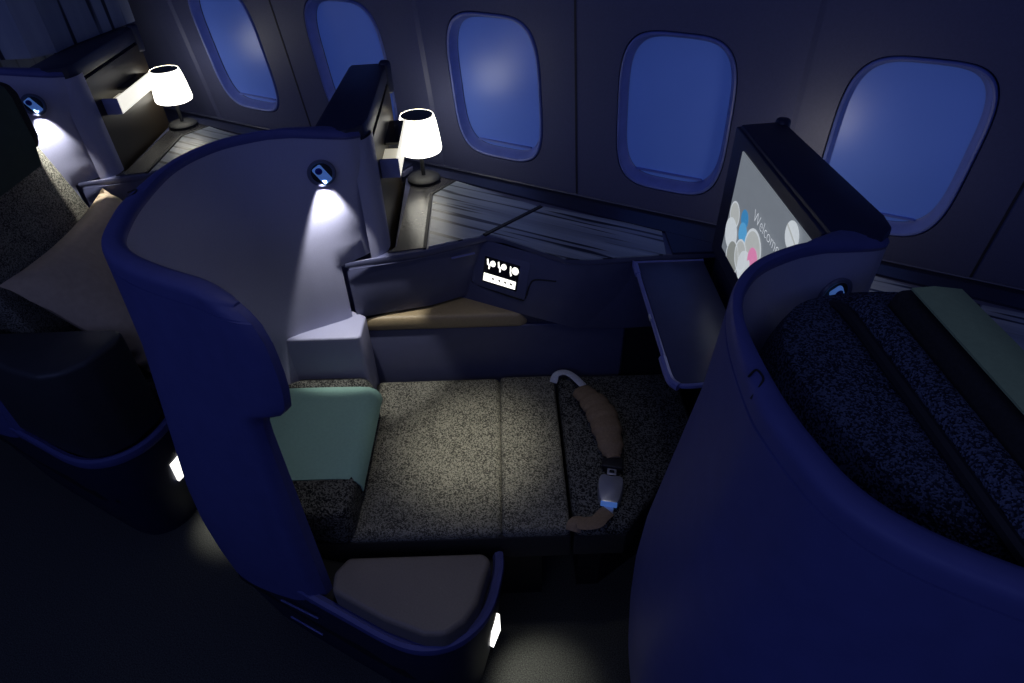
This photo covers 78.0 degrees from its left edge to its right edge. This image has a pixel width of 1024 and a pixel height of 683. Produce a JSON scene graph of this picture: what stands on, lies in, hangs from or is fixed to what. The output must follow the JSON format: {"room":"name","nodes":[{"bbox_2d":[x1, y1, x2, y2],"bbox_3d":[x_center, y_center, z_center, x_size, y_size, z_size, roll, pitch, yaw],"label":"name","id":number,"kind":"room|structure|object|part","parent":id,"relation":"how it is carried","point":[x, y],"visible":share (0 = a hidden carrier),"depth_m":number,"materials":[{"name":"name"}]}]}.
{"room":"aircraft cabin","nodes":[
{"label":"aircraft cabin","id":0,"kind":"room"},
{"bbox_2d":[0,50,61,67],"bbox_3d":[-2.450,-0.316,1.503,0.040,2.050,3.190,18,43,22],"label":"wall","id":1,"kind":"structure","parent":0,"point":[15,63],"depth_m":2.37,"materials":[{"name":"grey plastic"}]},
{"bbox_2d":[0,439,636,682],"bbox_3d":[-0.548,1.286,1.139,6.400,0.040,4.250,18,43,22],"label":"floor","id":2,"kind":"structure","parent":0,"point":[87,596],"depth_m":1.75,"materials":[{"name":"carpet"}]},
{"bbox_2d":[0,82,196,534],"bbox_3d":[-1.223,-0.072,1.828,0.912,1.211,0.757,-2,39,-1],"label":"seat","id":3,"kind":"object","parent":2,"relation":"on","point":[92,419],"visible":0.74,"depth_m":1.69,"materials":[{"name":"black fabric"}]},
{"bbox_3d":[-1.395,-0.274,1.807,0.304,0.637,0.505,-2,39,0],"label":"backrest","id":4,"kind":"part","parent":3,"relation":"part of","materials":[{"name":"grey fabric"}]},
{"bbox_2d":[0,188,150,372],"bbox_3d":[-1.136,-0.173,1.918,0.311,0.376,0.550,-2,39,0],"label":"pillow","id":5,"kind":"object","parent":3,"relation":"on","point":[73,280],"visible":0.32,"depth_m":1.72,"materials":[{"name":"beige fabric"}]},
{"bbox_3d":[-1.274,0.128,1.674,0.554,0.300,0.193,4,40,6],"label":"armrest","id":6,"kind":"part","parent":3,"relation":"part of","materials":[{"name":"black leather"}]},
{"bbox_2d":[0,410,175,502],"bbox_3d":[-1.312,0.320,1.848,0.666,0.184,0.211,2,40,5],"label":"armrest","id":7,"kind":"object","parent":3,"relation":"on","point":[137,476],"depth_m":1.78,"materials":[{"name":"blue plastic"}]},
{"bbox_2d":[139,366,161,407],"bbox_3d":[-1.001,0.003,2.057,0.460,0.115,0.510,-2,39,0],"label":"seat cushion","id":8,"kind":"object","parent":3,"relation":"on","point":[155,403],"depth_m":1.84,"materials":[{"name":"black fabric"}]},
{"bbox_2d":[170,456,183,480],"bbox_3d":[-0.983,0.371,1.869,0.010,0.075,0.046,13,42,17],"label":"light","id":9,"kind":"object","parent":3,"relation":"attached to","point":[176,474],"depth_m":1.85,"materials":[{"name":"white plastic"}]},
{"bbox_2d":[77,116,412,205],"bbox_3d":[-0.894,-0.237,2.290,1.032,0.826,0.558,18,43,22],"label":"console","id":10,"kind":"object","parent":2,"relation":"on","point":[170,145],"visible":0.14,"depth_m":2.13,"materials":[{"name":"grey"}]},
{"bbox_2d":[0,23,168,437],"bbox_3d":[-1.461,-0.383,1.988,0.400,0.898,1.186,0,39,2],"label":"shell","id":11,"kind":"object","parent":10,"relation":"attached to","point":[61,94],"visible":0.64,"depth_m":1.94,"materials":[{"name":"blue plastic"}]},
{"bbox_2d":[23,96,42,112],"bbox_3d":[-1.367,-0.676,1.808,0.048,0.048,0.001,-12,41,-13],"label":"light","id":12,"kind":"object","parent":11,"relation":"attached to","point":[32,104],"depth_m":1.80,"materials":[{"name":"blue plastic"}]},
{"bbox_3d":[-1.472,-0.266,1.800,0.390,0.836,0.750,0,39,1],"label":"navy panel","id":13,"kind":"part","parent":11,"relation":"part of","materials":[{"name":"blue plastic"}]},
{"bbox_3d":[-1.274,-0.650,1.929,0.017,0.302,0.087,15,42,19],"label":"corner post","id":14,"kind":"part","parent":11,"relation":"part of","materials":[{"name":"plastic"}]},
{"bbox_3d":[-1.280,-0.781,2.136,0.005,0.318,0.424,-3,39,-2],"label":"bronze panel","id":15,"kind":"part","parent":11,"relation":"part of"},
{"bbox_2d":[101,72,154,114],"bbox_3d":[-1.254,-0.816,2.076,0.046,0.048,0.274,-3,39,-2],"label":"box","id":16,"kind":"object","parent":11,"relation":"attached to","point":[138,85],"visible":1,"depth_m":2.05,"materials":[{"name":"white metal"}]},
{"bbox_3d":[-1.259,-0.867,2.107,0.042,0.006,0.160,-3,39,-2],"label":"box lid","id":17,"kind":"part","parent":16,"relation":"part of","materials":[{"name":"plastic"}]},
{"bbox_3d":[-1.181,-0.520,2.037,0.364,0.002,0.017,-14,41,-14],"label":"ledge trim","id":18,"kind":"part","parent":10,"relation":"part of","materials":[{"name":"plastic"}]},
{"bbox_2d":[149,65,197,130],"bbox_3d":[-1.214,-0.874,2.272,0.127,0.200,0.127,18,43,22],"label":"table lamp","id":19,"kind":"object","parent":10,"relation":"on","point":[171,88],"visible":1,"depth_m":2.22,"materials":[{"name":"white fabric"}]},
{"bbox_3d":[-1.215,-0.908,2.243,0.127,0.108,0.127,18,43,22],"label":"lamp shade","id":20,"kind":"part","parent":19,"relation":"part of","materials":[{"name":"white fabric"}]},
{"bbox_3d":[-1.213,-0.835,2.304,0.012,0.075,0.012,18,43,22],"label":"stem","id":21,"kind":"part","parent":19,"relation":"part of","materials":[{"name":"grey metal"}]},
{"bbox_2d":[238,376,570,682],"bbox_3d":[-0.225,0.420,1.716,0.851,0.552,0.830,18,43,22],"label":"seat","id":22,"kind":"object","parent":2,"relation":"on","point":[424,503],"visible":0.8,"depth_m":1.48,"materials":[{"name":"grey fabric"}]},
{"bbox_2d":[289,378,376,542],"bbox_3d":[-0.486,0.279,1.567,0.269,0.120,0.442,-1,39,0],"label":"cushion","id":23,"kind":"object","parent":22,"relation":"on","point":[333,422],"depth_m":1.50,"materials":[{"name":"teal fabric"}]},
{"bbox_2d":[238,558,500,682],"bbox_3d":[-0.370,0.621,1.451,0.666,0.184,0.211,2,40,5],"label":"armrest","id":24,"kind":"object","parent":22,"relation":"on","point":[453,664],"depth_m":1.39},
{"bbox_2d":[350,379,501,542],"bbox_3d":[-0.205,0.286,1.638,0.357,0.047,0.515,-2,39,0],"label":"seat cushion","id":25,"kind":"object","parent":22,"relation":"on","point":[434,475],"depth_m":1.57,"materials":[{"name":"grey fabric"}]},
{"bbox_2d":[490,613,500,646],"bbox_3d":[-0.040,0.671,1.473,0.010,0.075,0.046,13,42,17],"label":"light","id":26,"kind":"object","parent":22,"relation":"attached to","point":[495,630],"depth_m":1.46,"materials":[{"name":"white plastic"}]},
{"bbox_2d":[500,376,569,536],"bbox_3d":[0.049,0.274,1.636,0.155,0.037,0.515,-2,39,0],"label":"cushion","id":27,"kind":"object","parent":22,"relation":"on","point":[533,494],"depth_m":1.58,"materials":[{"name":"grey fabric"}]},
{"bbox_2d":[550,370,623,532],"bbox_3d":[0.198,0.242,1.602,0.169,0.058,0.526,-2,39,-1],"label":"belt","id":28,"kind":"object","parent":22,"relation":"on","point":[602,416],"visible":1,"depth_m":1.56,"materials":[{"name":"brown fabric"}]},
{"bbox_3d":[0.241,0.315,1.526,0.022,0.003,0.018,6,40,9],"label":"tongue frame","id":29,"kind":"part","parent":28,"relation":"part of","materials":[{"name":"silver metal"}]},
{"bbox_2d":[345,167,715,416],"bbox_3d":[0.049,0.064,1.893,1.032,0.826,0.558,18,43,22],"label":"console","id":30,"kind":"object","parent":2,"relation":"on","point":[467,296],"visible":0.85,"depth_m":1.73,"materials":[{"name":"plastic"}]},
{"bbox_2d":[101,60,402,603],"bbox_3d":[-0.518,-0.082,1.591,0.400,0.898,1.186,0,39,2],"label":"shell","id":31,"kind":"object","parent":30,"relation":"attached to","point":[227,262],"visible":0.98,"depth_m":1.31,"materials":[{"name":"blue plastic"}]},
{"bbox_2d":[311,163,331,182],"bbox_3d":[-0.425,-0.376,1.412,0.048,0.048,0.001,-12,41,-13],"label":"light","id":32,"kind":"object","parent":31,"relation":"attached to","point":[320,172],"depth_m":1.41,"materials":[{"name":"blue plastic"}]},
{"bbox_3d":[-0.332,-0.349,1.532,0.017,0.302,0.087,15,42,19],"label":"corner post","id":33,"kind":"part","parent":31,"relation":"part of","materials":[{"name":"plastic"}]},
{"bbox_3d":[-0.337,-0.480,1.739,0.005,0.318,0.424,-3,39,-2],"label":"bronze panel","id":34,"kind":"part","parent":31,"relation":"part of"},
{"bbox_2d":[380,119,407,177],"bbox_3d":[-0.311,-0.515,1.679,0.046,0.048,0.274,-3,39,-2],"label":"box","id":35,"kind":"object","parent":31,"relation":"attached to","point":[391,165],"visible":1,"depth_m":1.65,"materials":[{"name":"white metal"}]},
{"bbox_3d":[-0.317,-0.566,1.711,0.042,0.006,0.160,-3,39,-2],"label":"box lid","id":36,"kind":"part","parent":35,"relation":"part of","materials":[{"name":"black plastic"}]},
{"bbox_3d":[-0.238,-0.219,1.641,0.364,0.002,0.017,-14,41,-14],"label":"ledge trim","id":37,"kind":"part","parent":30,"relation":"part of","materials":[{"name":"plastic"}]},
{"bbox_2d":[399,109,441,186],"bbox_3d":[-0.271,-0.573,1.875,0.127,0.200,0.127,18,43,22],"label":"table lamp","id":38,"kind":"object","parent":30,"relation":"on","point":[423,141],"visible":0.9,"depth_m":1.82,"materials":[{"name":"white fabric"}]},
{"bbox_3d":[-0.272,-0.608,1.846,0.127,0.108,0.127,18,43,22],"label":"lamp shade","id":39,"kind":"part","parent":38,"relation":"part of","materials":[{"name":"white fabric"}]},
{"bbox_3d":[-0.270,-0.534,1.907,0.012,0.075,0.012,18,43,22],"label":"stem","id":40,"kind":"part","parent":38,"relation":"part of","materials":[{"name":"grey metal"}]},
{"bbox_3d":[-0.030,-0.182,1.699,0.108,0.069,0.029,19,44,23],"label":"control panel","id":41,"kind":"part","parent":30,"relation":"part of","materials":[{"name":"black plastic"}]},
{"bbox_2d":[512,267,518,274],"bbox_3d":[0.008,-0.185,1.671,0.021,0.020,0.007,18,43,22],"label":"light","id":42,"kind":"object","parent":30,"relation":"on","point":[515,270],"depth_m":1.67,"materials":[{"name":"white plastic"}]},
{"bbox_2d":[632,259,725,390],"bbox_3d":[0.382,-0.036,1.482,0.278,0.146,0.530,-10,40,-10],"label":"tray table","id":43,"kind":"object","parent":30,"relation":"attached to","point":[686,311],"visible":0.91,"depth_m":1.41,"materials":[{"name":"plastic"}]},
{"bbox_3d":[0.485,-0.236,1.599,0.212,0.006,0.101,12,41,16],"label":"panel","id":44,"kind":"part","parent":30,"relation":"part of","materials":[{"name":"blue plastic"}]},
{"bbox_2d":[556,374,688,583],"bbox_3d":[0.312,0.427,1.770,0.346,0.450,0.516,-2,39,0],"label":"ottoman","id":45,"kind":"object","parent":2,"relation":"on","point":[653,417],"visible":0.61,"depth_m":1.63,"materials":[{"name":"black fabric"}]},
{"bbox_2d":[759,286,1023,566],"bbox_3d":[0.733,0.468,1.107,0.858,1.211,0.845,18,43,22],"label":"seat","id":46,"kind":"object","parent":2,"relation":"on","point":[915,395],"visible":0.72,"depth_m":0.72,"materials":[{"name":"black fabric"}]},
{"bbox_3d":[0.489,0.170,0.793,0.048,0.281,0.405,-2,39,0],"label":"backrest","id":47,"kind":"part","parent":46,"relation":"part of","materials":[{"name":"fabric"}]},
{"bbox_2d":[869,264,1023,349],"bbox_3d":[0.991,0.365,1.496,1.032,0.826,0.558,18,43,22],"label":"console","id":48,"kind":"object","parent":2,"relation":"on","point":[1005,308],"visible":0.02,"depth_m":1.42,"materials":[{"name":"grey"}]},
{"bbox_2d":[628,117,1023,682],"bbox_3d":[0.424,0.219,1.195,0.400,0.898,1.186,0,39,2],"label":"shell","id":49,"kind":"object","parent":48,"relation":"attached to","point":[758,559],"visible":0.94,"depth_m":0.75,"materials":[{"name":"blue plastic"}]},
{"bbox_2d":[824,283,847,295],"bbox_3d":[0.518,-0.075,1.015,0.048,0.048,0.001,-12,41,-13],"label":"light","id":50,"kind":"object","parent":49,"relation":"attached to","point":[829,288],"depth_m":1.00,"materials":[{"name":"blue plastic"}]},
{"bbox_3d":[0.611,-0.048,1.135,0.017,0.302,0.087,15,42,19],"label":"corner post","id":51,"kind":"part","parent":49,"relation":"part of","materials":[{"name":"plastic"}]},
{"bbox_2d":[121,0,1023,288],"bbox_3d":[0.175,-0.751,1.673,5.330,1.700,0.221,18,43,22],"label":"wall","id":52,"kind":"structure","parent":0,"point":[989,34],"depth_m":1.59,"materials":[{"name":"plastic"}]},
{"bbox_2d":[0,0,134,59],"bbox_3d":[-1.671,-1.324,1.819,0.635,0.826,0.511,5,40,8],"label":"curtain","id":53,"kind":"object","parent":52,"relation":"attached to","point":[29,29],"depth_m":1.89,"materials":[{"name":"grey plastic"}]},
{"bbox_2d":[149,0,221,118],"bbox_3d":[-1.274,-1.279,2.205,0.136,1.400,0.190,18,43,22],"label":"trim","id":54,"kind":"structure","parent":52,"relation":"attached to","point":[164,10],"depth_m":2.40,"materials":[{"name":"plastic"}]},
{"bbox_2d":[188,0,278,111],"bbox_3d":[-0.986,-1.044,2.272,0.302,0.433,0.090,18,43,22],"label":"window","id":55,"kind":"structure","parent":52,"relation":"in","point":[233,31],"depth_m":2.30,"materials":[{"name":"blue glass"}]},
{"bbox_2d":[268,0,310,126],"bbox_3d":[-0.783,-1.131,1.993,0.006,1.420,0.189,18,43,22],"label":"trim","id":56,"kind":"structure","parent":52,"relation":"attached to","point":[268,0],"depth_m":2.17,"materials":[{"name":"grey plastic"}]},
{"bbox_2d":[304,0,397,119],"bbox_3d":[-0.515,-0.894,2.074,0.302,0.433,0.090,18,43,22],"label":"window","id":57,"kind":"structure","parent":52,"relation":"in","point":[350,35],"depth_m":2.03,"materials":[{"name":"blue glass"}]},
{"bbox_2d":[382,0,444,165],"bbox_3d":[-0.332,-0.978,1.808,0.136,1.400,0.190,18,43,22],"label":"trim","id":58,"kind":"structure","parent":52,"relation":"attached to","point":[401,16],"depth_m":1.92,"materials":[{"name":"plastic"}]},
{"bbox_2d":[446,12,542,161],"bbox_3d":[-0.043,-0.744,1.875,0.302,0.433,0.090,18,43,22],"label":"window","id":59,"kind":"structure","parent":52,"relation":"in","point":[498,58],"depth_m":1.88,"materials":[{"name":"blue glass"}]},
{"bbox_2d":[574,0,577,193],"bbox_3d":[0.160,-0.831,1.597,0.006,1.420,0.189,18,43,22],"label":"trim","id":60,"kind":"structure","parent":52,"relation":"attached to","point":[575,24],"depth_m":1.73,"materials":[{"name":"grey plastic"}]},
{"bbox_2d":[163,106,1023,294],"bbox_3d":[0.425,-0.310,1.837,4.500,0.100,0.180,18,43,22],"label":"trim","id":61,"kind":"structure","parent":52,"relation":"attached to","point":[171,114],"depth_m":1.94,"materials":[{"name":"plastic"}]},
{"bbox_2d":[617,31,736,194],"bbox_3d":[0.428,-0.593,1.677,0.302,0.433,0.090,18,43,22],"label":"window","id":62,"kind":"structure","parent":52,"relation":"in","point":[681,88],"depth_m":1.68,"materials":[{"name":"blue glass"}]},
{"bbox_2d":[743,0,827,130],"bbox_3d":[0.611,-0.677,1.411,0.136,1.400,0.190,18,43,22],"label":"wall panel","id":63,"kind":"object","parent":52,"relation":"attached to","point":[790,32],"depth_m":1.44,"materials":[{"name":"plastic"}]},
{"bbox_2d":[823,56,997,235],"bbox_3d":[0.899,-0.443,1.479,0.302,0.433,0.090,18,43,22],"label":"window","id":64,"kind":"structure","parent":52,"relation":"in","point":[907,132],"depth_m":1.46,"materials":[{"name":"blue glass"}]},
{"bbox_2d":[969,181,1023,277],"bbox_3d":[1.103,-0.530,1.200,0.006,1.420,0.189,18,43,22],"label":"trim","id":65,"kind":"structure","parent":52,"relation":"attached to","point":[1022,185],"depth_m":1.47,"materials":[{"name":"black plastic"}]}
]}

